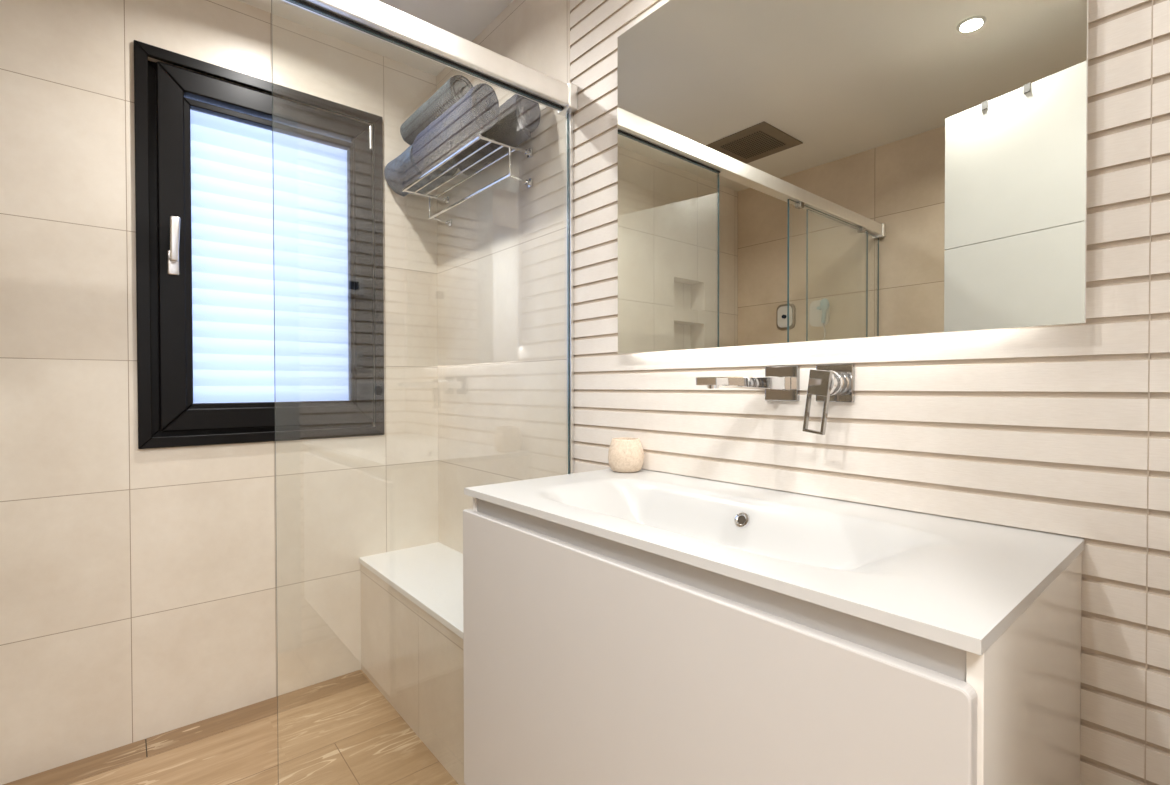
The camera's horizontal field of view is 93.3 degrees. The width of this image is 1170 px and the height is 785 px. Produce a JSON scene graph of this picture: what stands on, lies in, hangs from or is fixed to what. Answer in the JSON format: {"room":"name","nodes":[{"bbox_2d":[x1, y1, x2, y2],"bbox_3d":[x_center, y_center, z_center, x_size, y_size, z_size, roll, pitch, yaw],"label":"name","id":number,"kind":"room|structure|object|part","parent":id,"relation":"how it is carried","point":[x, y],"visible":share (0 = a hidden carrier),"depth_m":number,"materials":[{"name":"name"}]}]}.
{"room":"bathroom","nodes":[
{"label":"bathroom","id":0,"kind":"room"},
{"bbox_2d":[0,0,438,784],"bbox_3d":[-1.555,-0.122,1.733,2.470,2.431,0.220,-1,1,-40],"label":"wall","id":1,"kind":"structure","parent":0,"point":[138,586],"depth_m":1.72,"materials":[{"name":"beige tile"}]},
{"bbox_2d":[134,40,383,448],"bbox_3d":[-1.118,-0.460,1.982,0.766,1.264,0.156,-1,1,-40],"label":"window","id":2,"kind":"structure","parent":1,"relation":"attached to","point":[206,163],"depth_m":1.97,"materials":[{"name":"black metal"}]},
{"bbox_3d":[-1.311,-0.416,1.760,0.030,0.078,0.032,-1,1,-40],"label":"handle","id":3,"kind":"part","parent":2,"relation":"part of","materials":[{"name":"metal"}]},
{"bbox_3d":[-1.294,-0.485,1.744,0.028,0.140,0.019,-1,1,-40],"label":"lever","id":4,"kind":"part","parent":2,"relation":"part of","materials":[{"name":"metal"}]},
{"bbox_2d":[190,110,348,402],"bbox_3d":[-1.159,-0.455,2.030,0.702,1.195,0.016,-1,1,-40],"label":"shutter","id":5,"kind":"object","parent":2,"relation":"in","point":[235,281],"depth_m":2.02,"materials":[{"name":"white plastic"}]},
{"bbox_2d":[66,670,458,784],"bbox_3d":[-0.272,1.157,0.361,3.250,0.100,3.550,-1,1,-40],"label":"floor","id":6,"kind":"structure","parent":0,"point":[354,735],"depth_m":1.67,"materials":[{"name":"brown wood"}]},
{"bbox_2d":[3,670,368,784],"bbox_3d":[-1.562,1.105,1.522,1.866,0.022,0.112,-1,1,-40],"label":"floor strip","id":7,"kind":"object","parent":6,"relation":"on","point":[71,772],"visible":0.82,"depth_m":1.76,"materials":[{"name":"brown wood"}]},
{"bbox_2d":[272,54,272,150],"bbox_3d":[-0.650,-0.601,1.147,0.005,0.198,0.008,-1,1,-40],"label":"glass","id":8,"kind":"object","parent":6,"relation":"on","point":[272,54],"depth_m":1.15,"materials":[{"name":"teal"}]},
{"bbox_2d":[273,173,273,268],"bbox_3d":[-0.649,-0.356,1.150,0.005,0.197,0.008,-1,1,-40],"label":"glass","id":9,"kind":"object","parent":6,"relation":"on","point":[273,173],"depth_m":1.15,"materials":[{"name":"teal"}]},
{"bbox_2d":[274,291,274,387],"bbox_3d":[-0.649,-0.110,1.152,0.005,0.200,0.008,-1,1,-40],"label":"glass","id":10,"kind":"object","parent":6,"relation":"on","point":[274,291],"depth_m":1.15,"materials":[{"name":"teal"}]},
{"bbox_2d":[275,410,275,505],"bbox_3d":[-0.648,0.137,1.155,0.005,0.198,0.008,-1,1,-40],"label":"glass","id":11,"kind":"object","parent":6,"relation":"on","point":[275,410],"depth_m":1.16,"materials":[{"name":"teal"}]},
{"bbox_2d":[276,528,276,623],"bbox_3d":[-0.648,0.384,1.158,0.005,0.199,0.008,-1,1,-40],"label":"glass","id":12,"kind":"object","parent":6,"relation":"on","point":[276,528],"depth_m":1.16,"materials":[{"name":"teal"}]},
{"bbox_2d":[277,647,277,742],"bbox_3d":[-0.647,0.634,1.161,0.005,0.200,0.008,-1,1,-40],"label":"glass","id":13,"kind":"object","parent":6,"relation":"on","point":[277,647],"depth_m":1.16,"materials":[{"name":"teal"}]},
{"bbox_2d":[359,542,465,784],"bbox_3d":[-0.464,0.868,1.921,0.334,0.442,0.910,-1,1,-40],"label":"shower bench","id":14,"kind":"object","parent":6,"relation":"on","point":[412,651],"visible":0.52,"depth_m":1.81,"materials":[{"name":"beige tile"}]},
{"bbox_2d":[287,0,562,110],"bbox_3d":[-0.348,-0.829,1.398,0.729,0.005,0.008,-1,1,-40],"label":"glass","id":15,"kind":"object","parent":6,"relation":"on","point":[344,22],"depth_m":1.34,"materials":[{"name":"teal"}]},
{"bbox_2d":[567,113,569,473],"bbox_3d":[-0.053,-0.294,1.651,0.006,1.073,0.008,-1,1,-40],"label":"glass","id":16,"kind":"object","parent":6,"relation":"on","point":[567,113],"depth_m":1.65,"materials":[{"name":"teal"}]},
{"bbox_2d":[238,0,512,75],"bbox_3d":[-0.326,-1.384,0.390,3.450,0.120,3.900,-1,1,-40],"label":"ceiling","id":17,"kind":"structure","parent":0,"point":[466,19],"depth_m":1.98,"materials":[{"name":"paint"}]},
{"bbox_2d":[436,0,1169,784],"bbox_3d":[0.153,-0.123,1.525,0.120,2.431,2.295,-1,1,-40],"label":"wall","id":18,"kind":"structure","parent":0,"point":[1064,429],"depth_m":0.98,"materials":[{"name":"white tile"}]},
{"bbox_2d":[282,0,577,116],"bbox_3d":[-0.901,-0.859,0.928,2.250,0.072,0.060,-1,1,-40],"label":"shower rail","id":19,"kind":"object","parent":18,"relation":"attached to","point":[377,17],"visible":1,"depth_m":1.37,"materials":[{"name":"metal"}]},
{"bbox_2d":[402,134,532,226],"bbox_3d":[-0.444,-0.738,1.983,0.196,0.126,0.621,-1,1,-40],"label":"towel shelf","id":20,"kind":"object","parent":18,"relation":"attached to","point":[529,152],"visible":1,"depth_m":1.90,"materials":[{"name":"silver metal"}]},
{"bbox_2d":[384,144,457,196],"bbox_3d":[-0.643,-0.866,2.160,0.205,0.148,0.266,-1,1,-40],"label":"rolled towel","id":21,"kind":"object","parent":20,"relation":"on","point":[401,171],"visible":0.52,"depth_m":2.10,"materials":[{"name":"grey fabric"}]},
{"bbox_3d":[-0.637,-0.750,2.211,0.182,0.089,0.010,-1,1,-40],"label":"frame","id":22,"kind":"part","parent":20,"relation":"part of","materials":[{"name":"silver metal"}]},
{"bbox_2d":[412,83,498,172],"bbox_3d":[-0.443,-0.870,1.850,0.103,0.152,0.448,-1,1,-40],"label":"rolled towel","id":23,"kind":"object","parent":20,"relation":"on","point":[476,112],"visible":0.99,"depth_m":1.74,"materials":[{"name":"grey fabric"}]},
{"bbox_2d":[400,75,472,144],"bbox_3d":[-0.539,-1.000,1.983,0.096,0.098,0.428,-1,1,-40],"label":"rolled towel","id":24,"kind":"object","parent":23,"relation":"on","point":[456,87],"visible":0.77,"depth_m":1.90,"materials":[{"name":"grey fabric"}]},
{"bbox_2d":[454,94,540,175],"bbox_3d":[-0.308,-0.868,1.872,0.101,0.154,0.418,-1,1,-40],"label":"rolled towel","id":25,"kind":"object","parent":20,"relation":"on","point":[519,116],"visible":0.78,"depth_m":1.74,"materials":[{"name":"grey fabric"}]},
{"bbox_3d":[-0.253,-0.746,1.753,0.182,0.089,0.010,-1,1,-40],"label":"frame","id":26,"kind":"part","parent":20,"relation":"part of","materials":[{"name":"silver metal"}]},
{"bbox_2d":[566,112,573,473],"bbox_3d":[-0.044,0.129,1.662,0.010,1.924,0.020,-1,1,-40],"label":"channel","id":27,"kind":"object","parent":18,"relation":"attached to","point":[571,308],"visible":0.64,"depth_m":1.65,"materials":[{"name":"metal"}]},
{"bbox_2d":[696,366,799,400],"bbox_3d":[0.309,-0.017,1.050,0.253,0.070,0.073,-1,1,-40],"label":"spout","id":28,"kind":"object","parent":18,"relation":"attached to","point":[779,383],"visible":1,"depth_m":1.09,"materials":[{"name":"silver metal"}]},
{"bbox_3d":[0.305,-0.017,1.047,0.243,0.028,0.045,-1,1,-40],"label":"spout","id":29,"kind":"part","parent":28,"relation":"part of","materials":[{"name":"silver metal"}]},
{"bbox_3d":[0.402,-0.018,1.128,0.009,0.070,0.073,-1,1,-40],"label":"wall plate","id":30,"kind":"part","parent":28,"relation":"part of","materials":[{"name":"silver metal"}]},
{"bbox_2d":[463,497,1081,784],"bbox_3d":[0.219,0.535,0.990,0.474,0.630,0.939,-1,1,-40],"label":"vanity cabinet","id":31,"kind":"object","parent":18,"relation":"attached to","point":[590,659],"visible":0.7,"depth_m":0.71,"materials":[{"name":"white wood"}]},
{"bbox_3d":[-0.062,0.530,1.338,0.458,0.626,0.014,-1,1,-40],"label":"panel","id":32,"kind":"part","parent":31,"relation":"part of","materials":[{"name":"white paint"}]},
{"bbox_2d":[464,469,1083,654],"bbox_3d":[0.224,0.260,0.984,0.481,0.109,0.932,-1,1,-40],"label":"washbasin","id":33,"kind":"object","parent":31,"relation":"in","point":[954,582],"visible":0.95,"depth_m":0.82,"materials":[{"name":"white ceramic"}]},
{"bbox_2d":[608,437,643,472],"bbox_3d":[0.105,0.160,1.415,0.092,0.083,0.092,-1,1,-40],"label":"tumbler","id":34,"kind":"object","parent":33,"relation":"on","point":[625,454],"visible":1,"depth_m":1.38,"materials":[{"name":"beige ceramic"}]},
{"bbox_3d":[0.522,0.536,0.641,0.458,0.626,0.014,-1,1,-40],"label":"panel","id":35,"kind":"part","parent":31,"relation":"part of","materials":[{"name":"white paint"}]},
{"bbox_2d":[803,364,854,434],"bbox_3d":[0.450,0.012,1.026,0.068,0.130,0.071,-1,1,-40],"label":"mixer tap","id":36,"kind":"object","parent":18,"relation":"attached to","point":[831,382],"visible":1,"depth_m":1.02,"materials":[{"name":"silver metal"}]},
{"bbox_3d":[0.425,0.017,1.010,0.010,0.120,0.053,-1,1,-40],"label":"lever","id":37,"kind":"part","parent":36,"relation":"part of","materials":[{"name":"silver metal"}]},
{"bbox_3d":[0.472,-0.018,1.045,0.009,0.071,0.071,-1,1,-40],"label":"wall plate","id":38,"kind":"part","parent":36,"relation":"part of","materials":[{"name":"silver metal"}]},
{"bbox_2d":[617,0,1088,353],"bbox_3d":[0.395,-0.513,1.110,0.034,0.830,0.923,-1,1,-40],"label":"mirror panel","id":39,"kind":"object","parent":18,"relation":"attached to","point":[790,171],"visible":1,"depth_m":0.99,"materials":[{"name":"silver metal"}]}
]}

